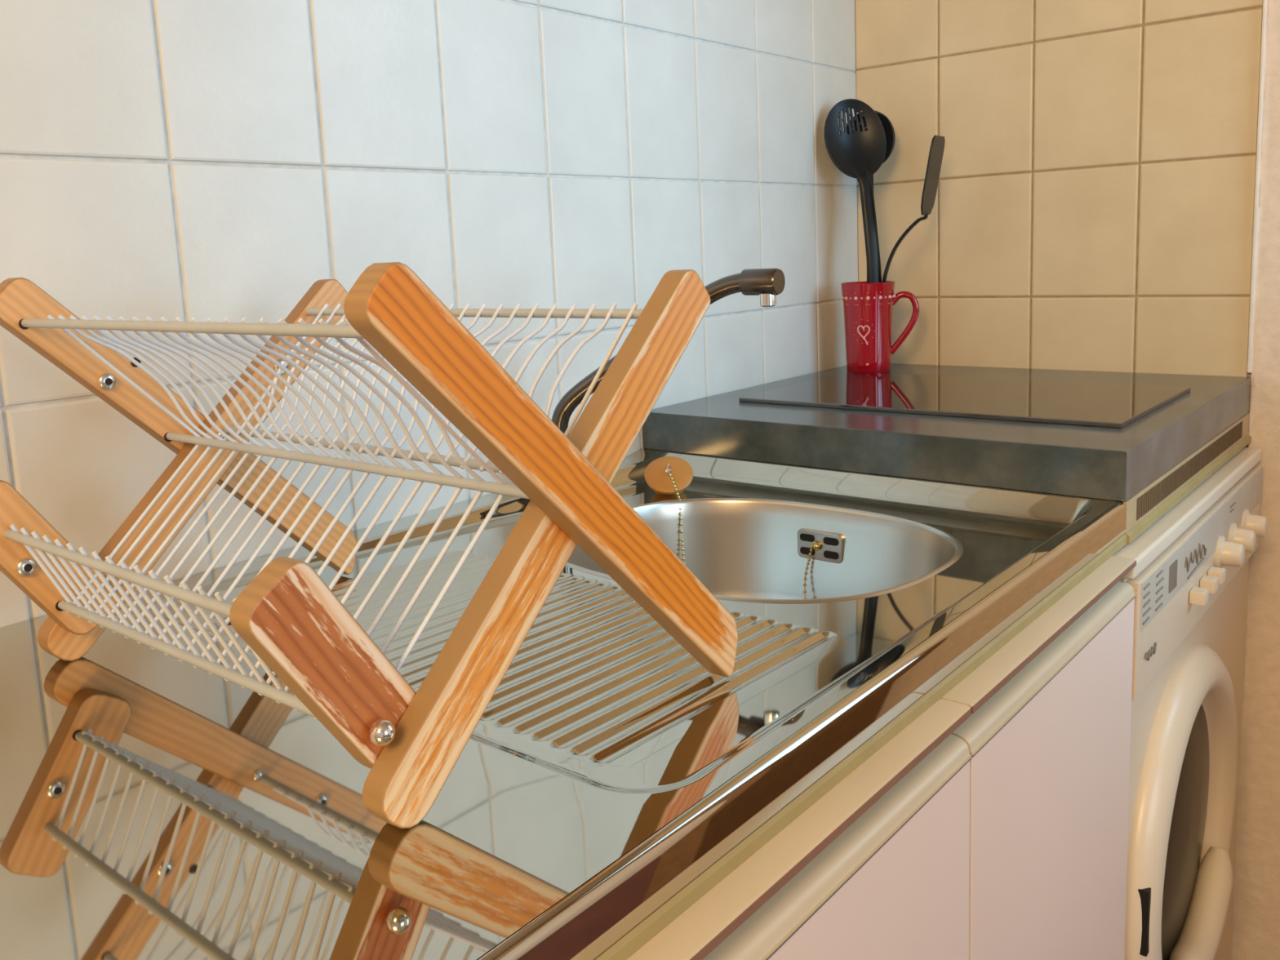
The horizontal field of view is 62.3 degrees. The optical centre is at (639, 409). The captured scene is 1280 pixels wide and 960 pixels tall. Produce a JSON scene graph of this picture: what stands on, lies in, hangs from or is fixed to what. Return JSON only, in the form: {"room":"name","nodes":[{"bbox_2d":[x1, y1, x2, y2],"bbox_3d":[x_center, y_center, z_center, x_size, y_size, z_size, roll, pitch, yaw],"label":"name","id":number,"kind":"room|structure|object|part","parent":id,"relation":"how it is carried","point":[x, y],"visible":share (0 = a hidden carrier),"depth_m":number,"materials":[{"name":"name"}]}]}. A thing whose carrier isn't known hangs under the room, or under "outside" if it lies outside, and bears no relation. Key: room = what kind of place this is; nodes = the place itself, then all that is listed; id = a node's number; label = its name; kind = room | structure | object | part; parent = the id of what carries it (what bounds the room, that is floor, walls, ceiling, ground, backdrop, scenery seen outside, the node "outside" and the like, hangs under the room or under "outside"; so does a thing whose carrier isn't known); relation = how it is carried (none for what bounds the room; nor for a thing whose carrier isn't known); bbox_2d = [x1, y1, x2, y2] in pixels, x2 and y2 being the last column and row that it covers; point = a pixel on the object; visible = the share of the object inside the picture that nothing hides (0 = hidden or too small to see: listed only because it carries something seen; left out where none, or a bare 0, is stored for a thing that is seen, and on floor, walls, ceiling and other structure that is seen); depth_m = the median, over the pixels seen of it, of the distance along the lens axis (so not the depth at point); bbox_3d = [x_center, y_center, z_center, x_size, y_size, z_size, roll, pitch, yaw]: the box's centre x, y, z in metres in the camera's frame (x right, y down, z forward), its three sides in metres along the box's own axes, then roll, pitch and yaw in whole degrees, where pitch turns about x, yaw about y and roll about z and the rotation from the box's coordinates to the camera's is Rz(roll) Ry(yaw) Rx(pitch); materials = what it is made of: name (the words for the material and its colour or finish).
{"room":"kitchen","nodes":[
{"label":"kitchen","id":0,"kind":"room"},
{"bbox_2d":[0,0,857,627],"bbox_3d":[-0.491,-0.278,0.758,0.003,1.310,2.693,5,11,39],"label":"wall","id":1,"kind":"structure","parent":0,"point":[218,160],"depth_m":1.06,"materials":[{"name":"tile"}]},
{"bbox_2d":[823,98,886,177],"bbox_3d":[0.338,-0.425,1.665,0.098,0.125,0.036,-3,9,-1],"label":"bowl","id":2,"kind":"object","parent":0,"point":[858,153],"depth_m":1.67,"materials":[{"name":"black plastic"}]},
{"bbox_2d":[854,0,1279,959],"bbox_3d":[2.019,-0.206,0.508,4.200,2.400,0.105,5,11,39],"label":"wall","id":3,"kind":"structure","parent":0,"point":[1093,208],"depth_m":1.55,"materials":[{"name":"beige tile"}]},
{"bbox_2d":[1247,0,1267,373],"bbox_3d":[0.816,-0.566,1.379,0.005,1.045,0.008,5,11,39],"label":"trim","id":4,"kind":"structure","parent":3,"relation":"attached to","point":[1264,2],"depth_m":1.42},
{"bbox_3d":[0.987,1.259,-0.525,4.300,0.100,3.400,5,11,39],"label":"floor","id":5,"kind":"structure","parent":0,"visible":0},
{"bbox_2d":[626,698,971,959],"bbox_3d":[-0.190,0.639,0.710,0.603,0.859,0.596,5,11,39],"label":"base cabinet","id":6,"kind":"object","parent":5,"relation":"on","point":[877,868],"visible":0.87,"depth_m":0.58,"materials":[{"name":"pink laminate"}]},
{"bbox_3d":[0.034,0.622,0.520,0.018,0.720,0.594,5,11,39],"label":"door","id":7,"kind":"part","parent":6,"relation":"part of","materials":[{"name":"pink laminate"}]},
{"bbox_2d":[940,555,1136,959],"bbox_3d":[0.120,0.569,1.080,0.603,0.859,0.380,5,11,39],"label":"base cabinet","id":8,"kind":"object","parent":5,"relation":"on","point":[1046,734],"visible":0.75,"depth_m":0.83,"materials":[{"name":"pink laminate"}]},
{"bbox_2d":[1112,447,1267,959],"bbox_3d":[0.452,0.502,1.444,0.624,0.856,0.614,5,11,39],"label":"washing machine","id":9,"kind":"object","parent":5,"relation":"on","point":[1188,580],"visible":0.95,"depth_m":1.18,"materials":[{"name":"white metal"}]},
{"bbox_2d":[642,363,1250,501],"bbox_3d":[0.422,0.004,1.423,0.596,0.049,0.596,5,11,39],"label":"countertop","id":10,"kind":"structure","parent":9,"relation":"on","point":[1104,463],"depth_m":1.20,"materials":[{"name":"metal"}]},
{"bbox_2d":[0,448,1127,959],"bbox_3d":[-0.174,0.248,0.720,0.598,0.174,1.302,5,11,39],"label":"sink","id":11,"kind":"object","parent":10,"relation":"in","point":[154,805],"visible":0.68,"depth_m":0.59,"materials":[{"name":"silver metal"}]},
{"bbox_2d":[0,262,737,828],"bbox_3d":[-0.199,0.044,0.670,0.416,0.268,0.315,5,11,39],"label":"dish rack","id":12,"kind":"object","parent":11,"relation":"on","point":[411,742],"visible":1,"depth_m":0.58,"materials":[{"name":"orange wood"}]},
{"bbox_2d":[23,564,32,571],"bbox_3d":[-0.395,0.102,0.684,0.001,0.005,0.005,5,11,39],"label":"screw","id":13,"kind":"object","parent":12,"relation":"attached to","point":[27,567],"depth_m":0.68,"materials":[{"name":"silver metal"}]},
{"bbox_2d":[105,377,112,385],"bbox_3d":[-0.375,-0.019,0.748,0.001,0.005,0.005,5,11,39],"label":"screw","id":14,"kind":"object","parent":12,"relation":"attached to","point":[108,381],"depth_m":0.75,"materials":[{"name":"silver metal"}]},
{"bbox_3d":[-0.340,0.028,0.813,0.016,0.268,0.262,5,11,39],"label":"crossed leg","id":15,"kind":"part","parent":12,"relation":"part of","materials":[{"name":"beige wood"}]},
{"bbox_3d":[-0.326,0.033,0.805,0.016,0.250,0.268,5,11,39],"label":"crossed leg","id":16,"kind":"part","parent":12,"relation":"part of","materials":[{"name":"beige wood"}]},
{"bbox_3d":[-0.043,0.056,0.572,0.016,0.250,0.268,5,11,39],"label":"crossed leg","id":17,"kind":"part","parent":12,"relation":"part of","materials":[{"name":"orange wood"}]},
{"bbox_3d":[-0.032,0.053,0.560,0.016,0.268,0.262,5,11,39],"label":"crossed leg","id":18,"kind":"part","parent":12,"relation":"part of","materials":[{"name":"orange wood"}]},
{"bbox_2d":[551,267,785,433],"bbox_3d":[0.017,-0.020,1.147,0.285,0.254,0.083,-1,9,10],"label":"mixer tap","id":19,"kind":"object","parent":11,"relation":"on","point":[766,283],"visible":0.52,"depth_m":1.10,"materials":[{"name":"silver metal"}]},
{"bbox_2d":[644,456,816,599],"bbox_3d":[0.075,0.165,1.160,0.220,0.194,0.134,5,11,39],"label":"plug","id":20,"kind":"object","parent":11,"relation":"in","point":[666,475],"visible":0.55,"depth_m":1.22,"materials":[{"name":"rubber"}]},
{"bbox_3d":[0.105,0.198,1.018,0.382,0.160,0.339,5,11,39],"label":"bowl","id":21,"kind":"part","parent":11,"relation":"part of","materials":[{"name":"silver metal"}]},
{"bbox_3d":[0.196,0.147,1.143,0.055,0.032,0.010,5,11,39],"label":"overflow plate","id":22,"kind":"part","parent":11,"relation":"part of","materials":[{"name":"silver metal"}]},
{"bbox_2d":[840,280,919,373],"bbox_3d":[0.373,-0.129,1.673,0.113,0.142,0.084,5,11,39],"label":"mug","id":23,"kind":"object","parent":10,"relation":"on","point":[868,308],"visible":1,"depth_m":1.65,"materials":[{"name":"red ceramic"}]},
{"bbox_2d":[823,98,886,283],"bbox_3d":[0.344,-0.281,1.684,0.088,0.417,0.053,2,9,25],"label":"skimmer","id":24,"kind":"object","parent":23,"relation":"in","point":[858,154],"visible":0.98,"depth_m":1.67,"materials":[{"name":"black plastic"}]},
{"bbox_3d":[0.361,-0.227,1.675,0.027,0.311,0.046,-7,10,-29],"label":"handle","id":25,"kind":"part","parent":24,"relation":"part of","materials":[{"name":"black plastic"}]},
{"bbox_2d":[846,110,895,283],"bbox_3d":[0.370,-0.277,1.707,0.062,0.400,0.063,-8,10,-34],"label":"serving spoon","id":26,"kind":"object","parent":23,"relation":"in","point":[888,127],"visible":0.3,"depth_m":1.68,"materials":[{"name":"black plastic"}]},
{"bbox_3d":[0.366,-0.235,1.696,0.022,0.321,0.040,-1,9,8],"label":"handle","id":27,"kind":"part","parent":26,"relation":"part of","materials":[{"name":"black plastic"}]},
{"bbox_2d":[846,110,895,163],"bbox_3d":[0.365,-0.430,1.690,0.082,0.092,0.027,-1,9,12],"label":"bowl","id":28,"kind":"object","parent":26,"relation":"on","point":[888,127],"depth_m":1.68,"materials":[{"name":"black plastic"}]},
{"bbox_3d":[0.415,-0.136,1.669,0.049,0.100,0.010,-1,9,12],"label":"handle","id":29,"kind":"part","parent":23,"relation":"part of","materials":[{"name":"red ceramic"}]},
{"bbox_2d":[882,135,945,282],"bbox_3d":[0.404,-0.238,1.632,0.131,0.347,0.069,5,11,39],"label":"turner","id":30,"kind":"object","parent":23,"relation":"in","point":[935,153],"visible":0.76,"depth_m":1.59,"materials":[{"name":"black plastic"}]},
{"bbox_3d":[0.398,-0.184,1.648,0.107,0.237,0.021,3,10,34],"label":"handle","id":31,"kind":"part","parent":30,"relation":"part of","materials":[{"name":"black plastic"}]},
{"bbox_3d":[0.437,-0.349,1.583,0.024,0.116,0.072,3,10,30],"label":"blade","id":32,"kind":"part","parent":30,"relation":"part of","materials":[{"name":"black plastic"}]},
{"bbox_2d":[738,371,1191,428],"bbox_3d":[0.418,-0.019,1.390,0.488,0.006,0.304,5,11,39],"label":"cooktop","id":33,"kind":"object","parent":10,"relation":"in","point":[1063,402],"visible":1,"depth_m":1.34,"materials":[{"name":"black glass"}]},
{"bbox_3d":[0.624,0.486,1.215,0.012,0.312,0.312,5,11,39],"label":"door glass","id":34,"kind":"part","parent":9,"relation":"part of","materials":[{"name":"grey glass"}]},
{"bbox_2d":[1121,413,1251,543],"bbox_3d":[0.646,0.066,1.247,0.029,0.040,0.592,5,11,39],"label":"vent trim","id":35,"kind":"object","parent":9,"relation":"on","point":[1147,506],"visible":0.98,"depth_m":1.18,"materials":[{"name":"beige plastic"}]},
{"bbox_3d":[0.421,0.087,1.393,0.591,0.018,0.614,5,11,39],"label":"lid","id":36,"kind":"part","parent":9,"relation":"part of","materials":[{"name":"beige plastic"}]},
{"bbox_3d":[0.651,0.175,1.220,0.011,0.116,0.604,5,11,39],"label":"control panel","id":37,"kind":"part","parent":9,"relation":"part of","materials":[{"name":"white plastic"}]},
{"bbox_3d":[0.662,0.599,1.249,0.040,0.094,0.197,5,11,39],"label":"door handle","id":38,"kind":"part","parent":9,"relation":"part of","materials":[{"name":"beige plastic"}]},
{"bbox_3d":[0.656,0.143,1.214,0.002,0.047,0.595,5,11,39],"label":"label plate","id":39,"kind":"part","parent":9,"relation":"part of","materials":[{"name":"white plastic"}]},
{"bbox_3d":[0.690,0.169,1.238,0.026,0.040,0.040,5,11,39],"label":"dial knob","id":40,"kind":"part","parent":9,"relation":"part of","materials":[{"name":"beige plastic"}]},
{"bbox_3d":[0.733,0.160,1.289,0.026,0.040,0.040,5,11,39],"label":"dial knob","id":41,"kind":"part","parent":9,"relation":"part of","materials":[{"name":"beige plastic"}]},
{"bbox_3d":[0.782,0.149,1.348,0.026,0.040,0.040,5,11,39],"label":"dial knob","id":42,"kind":"part","parent":9,"relation":"part of","materials":[{"name":"beige plastic"}]}
]}

